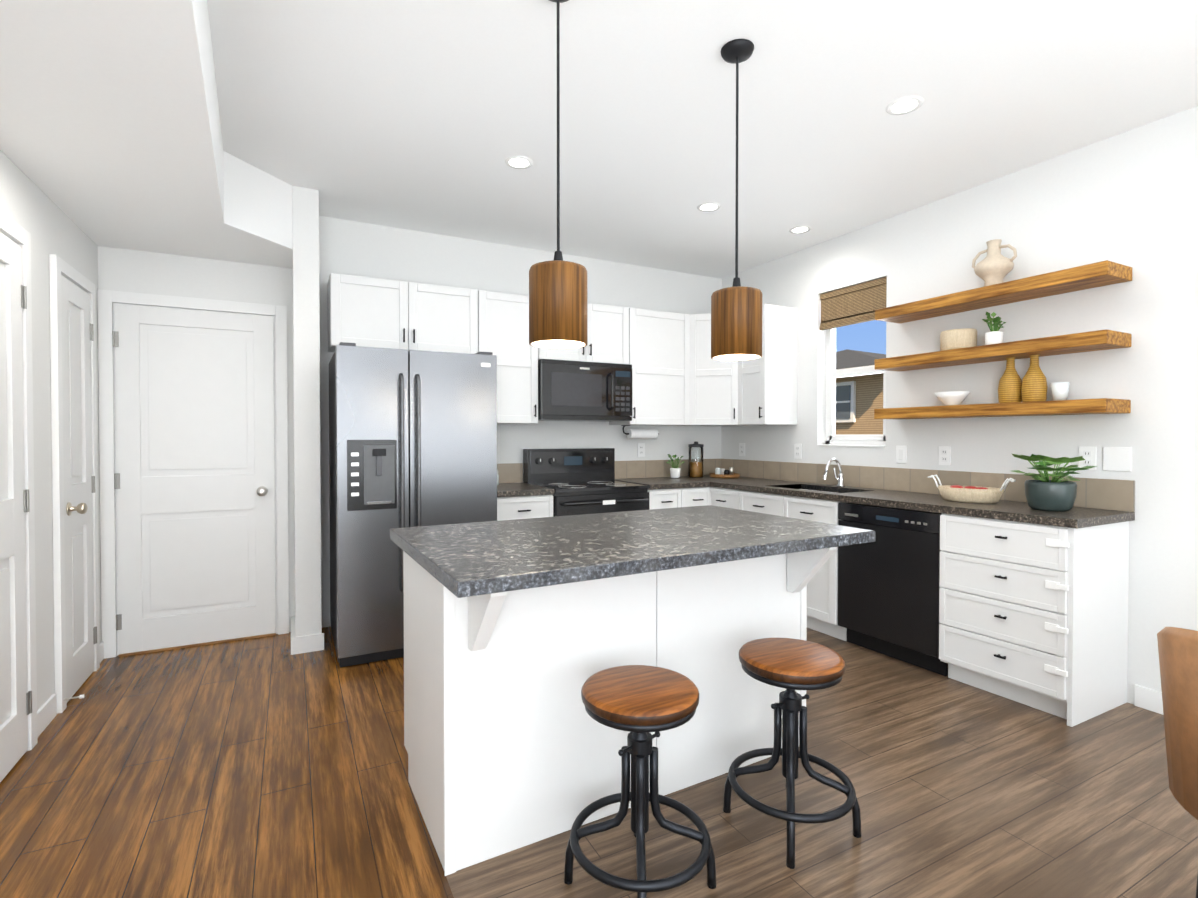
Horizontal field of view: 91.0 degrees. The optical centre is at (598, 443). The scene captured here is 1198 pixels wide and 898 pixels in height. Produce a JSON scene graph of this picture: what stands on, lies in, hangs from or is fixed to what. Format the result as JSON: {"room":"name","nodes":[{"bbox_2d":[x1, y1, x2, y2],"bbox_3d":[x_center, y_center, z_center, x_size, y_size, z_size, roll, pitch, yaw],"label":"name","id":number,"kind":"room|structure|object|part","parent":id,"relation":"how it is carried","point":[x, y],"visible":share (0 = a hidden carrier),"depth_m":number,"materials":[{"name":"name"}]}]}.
{"room":"kitchen","nodes":[
{"label":"kitchen","id":0,"kind":"room"},
{"bbox_2d":[0,150,101,710],"bbox_3d":[-1.322,-0.091,0.266,0.150,2.740,7.270,0,1,-28],"label":"wall","id":1,"kind":"structure","parent":0,"point":[52,231],"depth_m":2.62,"materials":[{"name":"paint"}]},
{"bbox_2d":[0,210,37,781],"bbox_3d":[-2.105,0.196,2.027,0.089,2.117,0.964,0,1,-28],"label":"door","id":2,"kind":"structure","parent":1,"relation":"in","point":[18,703],"depth_m":2.30,"materials":[{"name":"white wood"}]},
{"bbox_2d":[37,694,56,736],"bbox_3d":[-2.433,1.197,2.581,0.013,0.100,0.270,0,1,-28],"label":"baseboard","id":3,"kind":"structure","parent":1,"relation":"attached to","point":[48,711],"depth_m":2.59,"materials":[{"name":"white wood"}]},
{"bbox_2d":[49,254,99,713],"bbox_3d":[-2.608,0.185,2.989,0.089,2.112,0.604,0,1,-28],"label":"door","id":4,"kind":"structure","parent":1,"relation":"in","point":[74,472],"depth_m":2.92,"materials":[{"name":"white wood"}]},
{"bbox_2d":[0,0,292,267],"bbox_3d":[-0.817,-1.280,0.514,0.990,0.370,6.970,0,1,-28],"label":"ceiling","id":5,"kind":"structure","parent":0,"point":[110,131],"depth_m":2.13,"materials":[{"name":"paint"}]},
{"bbox_2d":[292,186,321,636],"bbox_3d":[-1.829,-0.139,3.680,0.140,2.740,0.450,0,1,-28],"label":"wall","id":6,"kind":"structure","parent":0,"point":[306,404],"depth_m":3.48,"materials":[{"name":"paint"}]},
{"bbox_2d":[291,616,297,654],"bbox_3d":[-1.899,1.181,3.655,0.025,0.100,0.463,0,1,-28],"label":"baseboard","id":7,"kind":"structure","parent":6,"relation":"attached to","point":[294,642],"depth_m":3.46,"materials":[{"name":"white wood"}]},
{"bbox_2d":[100,216,719,631],"bbox_3d":[-0.900,-0.151,4.505,4.530,2.740,0.150,0,1,-28],"label":"wall","id":8,"kind":"structure","parent":0,"point":[348,247],"depth_m":4.19,"materials":[{"name":"paint"}]},
{"bbox_2d":[97,289,288,658],"bbox_3d":[-2.425,0.174,3.574,0.954,2.117,0.089,0,1,-28],"label":"hall door","id":9,"kind":"structure","parent":8,"relation":"in","point":[193,461],"depth_m":3.58,"materials":[{"name":"white wood"}]},
{"bbox_2d":[118,633,275,656],"bbox_3d":[-2.439,1.226,3.614,0.800,0.012,0.035,0,1,-28],"label":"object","id":10,"kind":"structure","parent":8,"relation":"attached to","point":[272,634],"depth_m":3.59,"materials":[{"name":"wood"}]},
{"bbox_2d":[327,273,478,353],"bbox_3d":[-1.323,-0.838,3.995,0.927,0.450,0.339,0,1,-28],"label":"upper cabinet","id":11,"kind":"object","parent":8,"relation":"attached to","point":[363,311],"depth_m":3.83,"materials":[{"name":"white wood"}]},
{"bbox_2d":[479,290,542,423],"bbox_3d":[-0.714,-0.608,4.318,0.442,0.920,0.339,0,1,-28],"label":"upper cabinet","id":12,"kind":"object","parent":8,"relation":"attached to","point":[503,317],"depth_m":4.18,"materials":[{"name":"white wood"}]},
{"bbox_2d":[543,303,630,364],"bbox_3d":[-0.178,-0.847,4.595,0.761,0.450,0.339,0,1,-28],"label":"upper cabinet","id":13,"kind":"object","parent":8,"relation":"attached to","point":[608,326],"depth_m":4.53,"materials":[{"name":"white wood"}]},
{"bbox_2d":[538,359,631,421],"bbox_3d":[-0.154,-0.399,4.555,0.753,0.435,0.440,0,1,-28],"label":"microwave","id":14,"kind":"object","parent":13,"relation":"attached to","point":[583,391],"visible":1,"depth_m":4.39,"materials":[{"name":"black metal"}]},
{"bbox_2d":[637,443,644,456],"bbox_3d":[0.364,0.051,5.078,0.072,0.116,0.008,0,1,-28],"label":"electrical outlet","id":15,"kind":"object","parent":8,"relation":"attached to","point":[640,449],"visible":1,"depth_m":5.07,"materials":[{"name":"plastic"}]},
{"bbox_2d":[609,308,698,425],"bbox_3d":[0.443,-0.616,4.904,0.616,0.920,0.373,0,1,-28],"label":"upper cabinet","id":16,"kind":"object","parent":8,"relation":"attached to","point":[680,377],"depth_m":4.76,"materials":[{"name":"white wood"}]},
{"bbox_2d":[621,425,658,438],"bbox_3d":[0.347,-0.100,4.882,0.351,0.115,0.083,0,1,-28],"label":"paper towel holder","id":17,"kind":"object","parent":16,"relation":"attached to","point":[642,433],"visible":0.98,"depth_m":4.85,"materials":[{"name":"white paper"}]},
{"bbox_2d":[687,313,759,425],"bbox_3d":[0.999,-0.618,5.029,0.667,0.920,0.668,0,1,-28],"label":"upper cabinet","id":18,"kind":"object","parent":8,"relation":"attached to","point":[712,385],"depth_m":4.86,"materials":[{"name":"white wood"}]},
{"bbox_2d":[0,626,1197,897],"bbox_3d":[0.795,1.293,1.394,5.030,0.060,7.370,0,1,-28],"label":"floor","id":19,"kind":"structure","parent":0,"point":[963,790],"depth_m":2.05,"materials":[{"name":"brown wood"}]},
{"bbox_2d":[329,342,496,666],"bbox_3d":[-1.205,0.331,3.756,0.900,1.791,0.886,0,1,-28],"label":"fridge","id":20,"kind":"object","parent":19,"relation":"on","point":[412,438],"visible":0.85,"depth_m":3.35,"materials":[{"name":"silver metal"}]},
{"bbox_2d":[497,491,553,520],"bbox_3d":[-0.651,0.784,4.209,0.445,0.880,0.624,0,1,-28],"label":"base cabinet","id":21,"kind":"object","parent":19,"relation":"on","point":[509,507],"depth_m":3.94,"materials":[{"name":"white wood"}]},
{"bbox_2d":[497,483,553,494],"bbox_3d":[-0.654,0.324,4.196,0.459,0.040,0.633,0,1,-28],"label":"countertop","id":22,"kind":"structure","parent":21,"relation":"on","point":[503,488],"depth_m":3.98,"materials":[{"name":"grey stone"}]},
{"bbox_2d":[523,448,649,516],"bbox_3d":[-0.091,0.630,4.449,0.762,1.180,0.699,0,1,-28],"label":"range","id":23,"kind":"object","parent":19,"relation":"on","point":[580,481],"visible":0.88,"depth_m":4.50,"materials":[{"name":"black metal"}]},
{"bbox_2d":[397,545,836,875],"bbox_3d":[0.099,0.806,2.263,1.510,0.890,0.882,0,1,-28],"label":"kitchen island","id":24,"kind":"object","parent":19,"relation":"on","point":[518,633],"depth_m":1.93,"materials":[{"name":"white wood"}]},
{"bbox_2d":[390,505,874,600],"bbox_3d":[0.113,0.341,2.213,1.584,0.040,0.971,0,1,-28],"label":"island countertop","id":25,"kind":"structure","parent":24,"relation":"on","point":[475,559],"depth_m":1.95,"materials":[{"name":"grey stone"}]},
{"bbox_2d":[564,665,715,897],"bbox_3d":[0.117,0.974,1.683,0.401,0.570,0.401,0,1,-28],"label":"stool","id":26,"kind":"object","parent":19,"relation":"on","point":[639,702],"visible":1,"depth_m":1.65,"materials":[{"name":"brown wood"}]},
{"bbox_2d":[648,487,672,509],"bbox_3d":[0.383,0.776,4.751,0.348,0.880,0.624,0,1,-28],"label":"base cabinet","id":27,"kind":"object","parent":19,"relation":"on","point":[659,497],"depth_m":4.44,"materials":[{"name":"white wood"}]},
{"bbox_2d":[673,487,708,507],"bbox_3d":[0.599,0.775,4.843,0.346,0.880,0.660,0,1,-28],"label":"base cabinet","id":28,"kind":"object","parent":19,"relation":"on","point":[682,496],"depth_m":4.57,"materials":[{"name":"white wood"}]},
{"bbox_2d":[709,487,744,509],"bbox_3d":[1.221,0.778,4.627,0.666,0.880,0.414,0,1,-28],"label":"base cabinet","id":29,"kind":"object","parent":19,"relation":"on","point":[728,497],"depth_m":4.47,"materials":[{"name":"white wood"}]},
{"bbox_2d":[615,475,708,486],"bbox_3d":[0.478,0.315,4.789,0.561,0.040,0.633,0,1,-28],"label":"countertop","id":30,"kind":"structure","parent":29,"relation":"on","point":[654,480],"depth_m":4.67,"materials":[{"name":"grey stone"}]},
{"bbox_2d":[741,487,772,514],"bbox_3d":[1.405,0.782,4.315,0.629,0.880,0.536,0,1,-28],"label":"base cabinet","id":31,"kind":"object","parent":19,"relation":"on","point":[755,501],"depth_m":4.19,"materials":[{"name":"white wood"}]},
{"bbox_2d":[723,638,861,868],"bbox_3d":[0.633,0.973,1.948,0.401,0.565,0.401,0,1,-28],"label":"stool","id":32,"kind":"object","parent":19,"relation":"on","point":[790,665],"visible":1,"depth_m":1.90,"materials":[{"name":"brown wood"}]},
{"bbox_2d":[773,491,892,640],"bbox_3d":[1.589,0.787,3.965,0.629,0.880,0.481,0,1,-28],"label":"base cabinet","id":33,"kind":"object","parent":19,"relation":"on","point":[822,590],"depth_m":3.75,"materials":[{"name":"white wood"}]},
{"bbox_2d":[838,502,947,675],"bbox_3d":[1.845,0.796,3.472,0.528,0.868,0.618,0,1,-28],"label":"dishwasher","id":34,"kind":"object","parent":19,"relation":"on","point":[888,590],"visible":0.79,"depth_m":3.31,"materials":[{"name":"black metal"}]},
{"bbox_2d":[939,515,1128,726],"bbox_3d":[2.160,0.801,2.954,0.555,0.880,0.580,0,1,-28],"label":"base cabinet","id":35,"kind":"object","parent":19,"relation":"on","point":[1033,608],"depth_m":2.75,"materials":[{"name":"white wood"}]},
{"bbox_2d":[669,475,1134,530],"bbox_3d":[1.564,0.327,4.001,0.633,0.040,3.038,0,1,-28],"label":"countertop","id":36,"kind":"structure","parent":35,"relation":"on","point":[1005,510],"depth_m":3.11,"materials":[{"name":"grey stone"}]},
{"bbox_2d":[666,454,683,477],"bbox_3d":[0.648,0.187,5.064,0.158,0.208,0.131,0,1,-28],"label":"potted plant","id":37,"kind":"object","parent":36,"relation":"on","point":[674,472],"visible":1,"depth_m":5.02,"materials":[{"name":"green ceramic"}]},
{"bbox_2d":[688,441,703,477],"bbox_3d":[0.848,0.133,5.148,0.132,0.312,0.132,0,1,-28],"label":"lantern","id":38,"kind":"object","parent":36,"relation":"on","point":[695,469],"visible":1,"depth_m":5.11,"materials":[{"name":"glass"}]},
{"bbox_2d":[710,467,739,477],"bbox_3d":[1.098,0.246,5.145,0.260,0.088,0.260,0,1,-28],"label":"tray","id":39,"kind":"object","parent":36,"relation":"on","point":[722,473],"visible":1,"depth_m":5.09,"materials":[{"name":"brown wood"}]},
{"bbox_2d":[761,483,868,494],"bbox_3d":[1.513,0.416,4.089,0.405,0.218,0.660,0,1,-28],"label":"sink","id":40,"kind":"object","parent":36,"relation":"in","point":[800,486],"depth_m":4.32,"materials":[{"name":"black metal"}]},
{"bbox_2d":[823,458,844,486],"bbox_3d":[1.651,0.201,4.174,0.207,0.205,0.084,0,1,-28],"label":"faucet","id":41,"kind":"object","parent":36,"relation":"on","point":[840,478],"visible":1,"depth_m":4.18,"materials":[{"name":"silver metal"}]},
{"bbox_2d":[928,475,1015,503],"bbox_3d":[2.040,0.246,3.239,0.209,0.140,0.413,0,1,-28],"label":"bowl","id":42,"kind":"object","parent":36,"relation":"on","point":[973,494],"visible":1,"depth_m":3.17,"materials":[{"name":"beige wicker"}]},
{"bbox_2d":[1012,454,1096,511],"bbox_3d":[2.185,0.184,2.857,0.316,0.274,0.319,0,1,-28],"label":"potted plant","id":43,"kind":"object","parent":36,"relation":"on","point":[1043,492],"visible":1,"depth_m":2.81,"materials":[{"name":"green ceramic"}]},
{"bbox_2d":[1157,627,1197,897],"bbox_3d":[1.602,0.831,1.257,0.568,0.871,0.600,0,1,-28],"label":"leather chair","id":44,"kind":"object","parent":19,"relation":"on","point":[1178,654],"visible":1,"depth_m":1.35,"materials":[{"name":"brown leather"}]},
{"bbox_2d":[207,0,1197,278],"bbox_3d":[0.751,-1.526,1.331,4.830,0.100,7.270,0,1,-28],"label":"ceiling","id":45,"kind":"structure","parent":0,"point":[429,116],"depth_m":2.60,"materials":[{"name":"paint"}]},
{"bbox_2d":[505,156,532,168],"bbox_3d":[-0.425,-1.498,3.137,0.150,0.005,0.150,0,1,-28],"label":"recessed light","id":46,"kind":"object","parent":45,"relation":"in","point":[519,162],"visible":1,"depth_m":3.13,"materials":[{"name":"white plastic"}]},
{"bbox_2d":[529,0,586,348],"bbox_3d":[-0.132,-0.904,1.910,0.190,1.159,0.190,0,1,-28],"label":"pendant light","id":47,"kind":"object","parent":45,"relation":"hanging from","point":[557,302],"visible":1,"depth_m":1.84,"materials":[{"name":"brown wood"}]},
{"bbox_2d":[697,202,720,211],"bbox_3d":[0.699,-1.507,3.748,0.150,0.005,0.150,0,1,-28],"label":"recessed light","id":48,"kind":"object","parent":45,"relation":"in","point":[708,206],"visible":1,"depth_m":3.74,"materials":[{"name":"white plastic"}]},
{"bbox_2d":[711,39,762,360],"bbox_3d":[0.522,-0.908,2.230,0.190,1.159,0.190,0,1,-28],"label":"pendant light","id":49,"kind":"object","parent":45,"relation":"hanging from","point":[736,321],"visible":0.98,"depth_m":2.17,"materials":[{"name":"brown wood"}]},
{"bbox_2d":[789,226,810,233],"bbox_3d":[1.421,-1.512,4.160,0.150,0.005,0.150,0,1,-28],"label":"recessed light","id":50,"kind":"object","parent":45,"relation":"in","point":[799,229],"visible":1,"depth_m":4.15,"materials":[{"name":"white plastic"}]},
{"bbox_2d":[886,96,923,114],"bbox_3d":[1.347,-1.490,2.598,0.150,0.005,0.150,0,1,-28],"label":"recessed light","id":51,"kind":"object","parent":45,"relation":"in","point":[904,105],"visible":1,"depth_m":2.59,"materials":[{"name":"white plastic"}]},
{"bbox_2d":[720,106,1197,703],"bbox_3d":[2.824,-0.121,2.437,0.150,2.740,7.270,0,1,-28],"label":"wall","id":52,"kind":"structure","parent":0,"point":[1128,198],"depth_m":3.03,"materials":[{"name":"paint"}]},
{"bbox_2d":[739,443,744,455],"bbox_3d":[1.270,0.049,5.232,0.008,0.116,0.072,0,1,-28],"label":"electrical outlet","id":53,"kind":"object","parent":52,"relation":"attached to","point":[741,449],"visible":1,"depth_m":5.23,"materials":[{"name":"plastic"}]},
{"bbox_2d":[739,304,797,424],"bbox_3d":[1.323,-0.614,4.727,0.373,0.920,0.352,0,1,-28],"label":"upper cabinet","id":54,"kind":"object","parent":52,"relation":"attached to","point":[767,383],"depth_m":4.59,"materials":[{"name":"white wood"}]},
{"bbox_2d":[794,444,801,458],"bbox_3d":[1.572,0.057,4.656,0.008,0.116,0.072,0,1,-28],"label":"electrical outlet","id":55,"kind":"object","parent":52,"relation":"attached to","point":[797,451],"visible":1,"depth_m":4.65,"materials":[{"name":"plastic"}]},
{"bbox_2d":[816,328,885,446],"bbox_3d":[1.859,-0.560,4.256,0.157,1.155,0.580,0,1,-28],"label":"window","id":56,"kind":"structure","parent":52,"relation":"in","point":[832,375],"depth_m":4.45,"materials":[{"name":"white plastic"}]},
{"bbox_2d":[820,277,886,329],"bbox_3d":[1.831,-0.998,4.235,0.054,0.272,0.572,0,1,-28],"label":"window shade","id":57,"kind":"object","parent":52,"relation":"attached to","point":[855,304],"visible":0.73,"depth_m":4.22,"materials":[{"name":"brown wicker"}]},
{"bbox_2d":[896,446,906,462],"bbox_3d":[1.984,0.068,3.868,0.009,0.116,0.072,0,1,-28],"label":"light switch","id":58,"kind":"object","parent":52,"relation":"attached to","point":[901,454],"visible":1,"depth_m":3.86,"materials":[{"name":"plastic"}]},
{"bbox_2d":[939,446,950,464],"bbox_3d":[2.119,0.072,3.611,0.008,0.116,0.072,0,1,-28],"label":"electrical outlet","id":59,"kind":"object","parent":52,"relation":"attached to","point":[944,455],"visible":1,"depth_m":3.61,"materials":[{"name":"plastic"}]},
{"bbox_2d":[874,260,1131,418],"bbox_3d":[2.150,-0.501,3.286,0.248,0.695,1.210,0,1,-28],"label":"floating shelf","id":60,"kind":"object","parent":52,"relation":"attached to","point":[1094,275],"depth_m":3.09,"materials":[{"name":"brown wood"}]},
{"bbox_2d":[934,391,969,405],"bbox_3d":[2.067,-0.262,3.449,0.186,0.080,0.186,0,1,-28],"label":"bowl","id":61,"kind":"object","parent":60,"relation":"on","point":[953,398],"visible":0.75,"depth_m":3.40,"materials":[{"name":"ceramic"}]},
{"bbox_2d":[940,328,976,350],"bbox_3d":[2.083,-0.595,3.414,0.184,0.118,0.184,0,1,-28],"label":"woven basket","id":62,"kind":"object","parent":60,"relation":"on","point":[958,338],"visible":0.73,"depth_m":3.34,"materials":[{"name":"beige wicker"}]},
{"bbox_3d":[2.166,-0.632,3.247,0.137,0.197,0.111,0,1,-28],"label":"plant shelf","id":63,"kind":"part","parent":60,"relation":"part of","materials":[{"name":"green plant"}]},
{"bbox_2d":[972,239,1016,286],"bbox_3d":[2.171,-0.981,3.240,0.184,0.265,0.235,0,1,-28],"label":"vase","id":64,"kind":"object","parent":60,"relation":"on","point":[994,266],"visible":0.9,"depth_m":3.20,"materials":[{"name":"ceramic"}]},
{"bbox_2d":[998,357,1021,402],"bbox_3d":[2.213,-0.341,3.169,0.110,0.246,0.110,0,1,-28],"label":"ribbed vase","id":65,"kind":"object","parent":60,"relation":"on","point":[1009,385],"visible":0.81,"depth_m":3.14,"materials":[{"name":"ceramic"}]},
{"bbox_2d":[1021,355,1046,401],"bbox_3d":[2.267,-0.339,3.067,0.110,0.246,0.110,0,1,-28],"label":"ribbed vase","id":66,"kind":"object","parent":60,"relation":"on","point":[1034,385],"visible":0.85,"depth_m":3.04,"materials":[{"name":"ceramic"}]},
{"bbox_2d":[1050,382,1069,400],"bbox_3d":[2.337,-0.263,2.987,0.080,0.095,0.079,0,1,-28],"label":"ceramic cup","id":67,"kind":"object","parent":60,"relation":"on","point":[1059,390],"visible":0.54,"depth_m":2.96,"materials":[{"name":"white ceramic"}]},
{"bbox_2d":[1079,446,1096,469],"bbox_3d":[2.458,0.071,2.964,0.008,0.116,0.072,0,1,-28],"label":"electrical outlet","id":68,"kind":"object","parent":52,"relation":"attached to","point":[1088,454],"visible":0.92,"depth_m":2.96,"materials":[{"name":"plastic"}]},
{"bbox_2d":[1103,447,1131,470],"bbox_3d":[2.514,0.073,2.859,0.006,0.116,0.110,0,1,-28],"label":"light switch","id":69,"kind":"object","parent":52,"relation":"attached to","point":[1117,458],"visible":1,"depth_m":2.85,"materials":[{"name":"plastic"}]},
{"bbox_2d":[1134,684,1162,714],"bbox_3d":[3.453,1.218,1.080,0.013,0.100,3.890,0,1,-28],"label":"baseboard","id":70,"kind":"structure","parent":52,"relation":"attached to","point":[1147,698],"depth_m":2.75,"materials":[{"name":"white wood"}]},
{"label":"outside","id":71,"kind":"structure","parent":0,"visible":0},
{"bbox_2d":[835,349,885,434],"bbox_3d":[5.015,-0.110,10.487,6.500,3.490,8.000,0,1,-28],"label":"house","id":72,"kind":"structure","parent":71,"point":[859,399],"depth_m":9.46,"materials":[{"name":"brown brick"}]}
]}

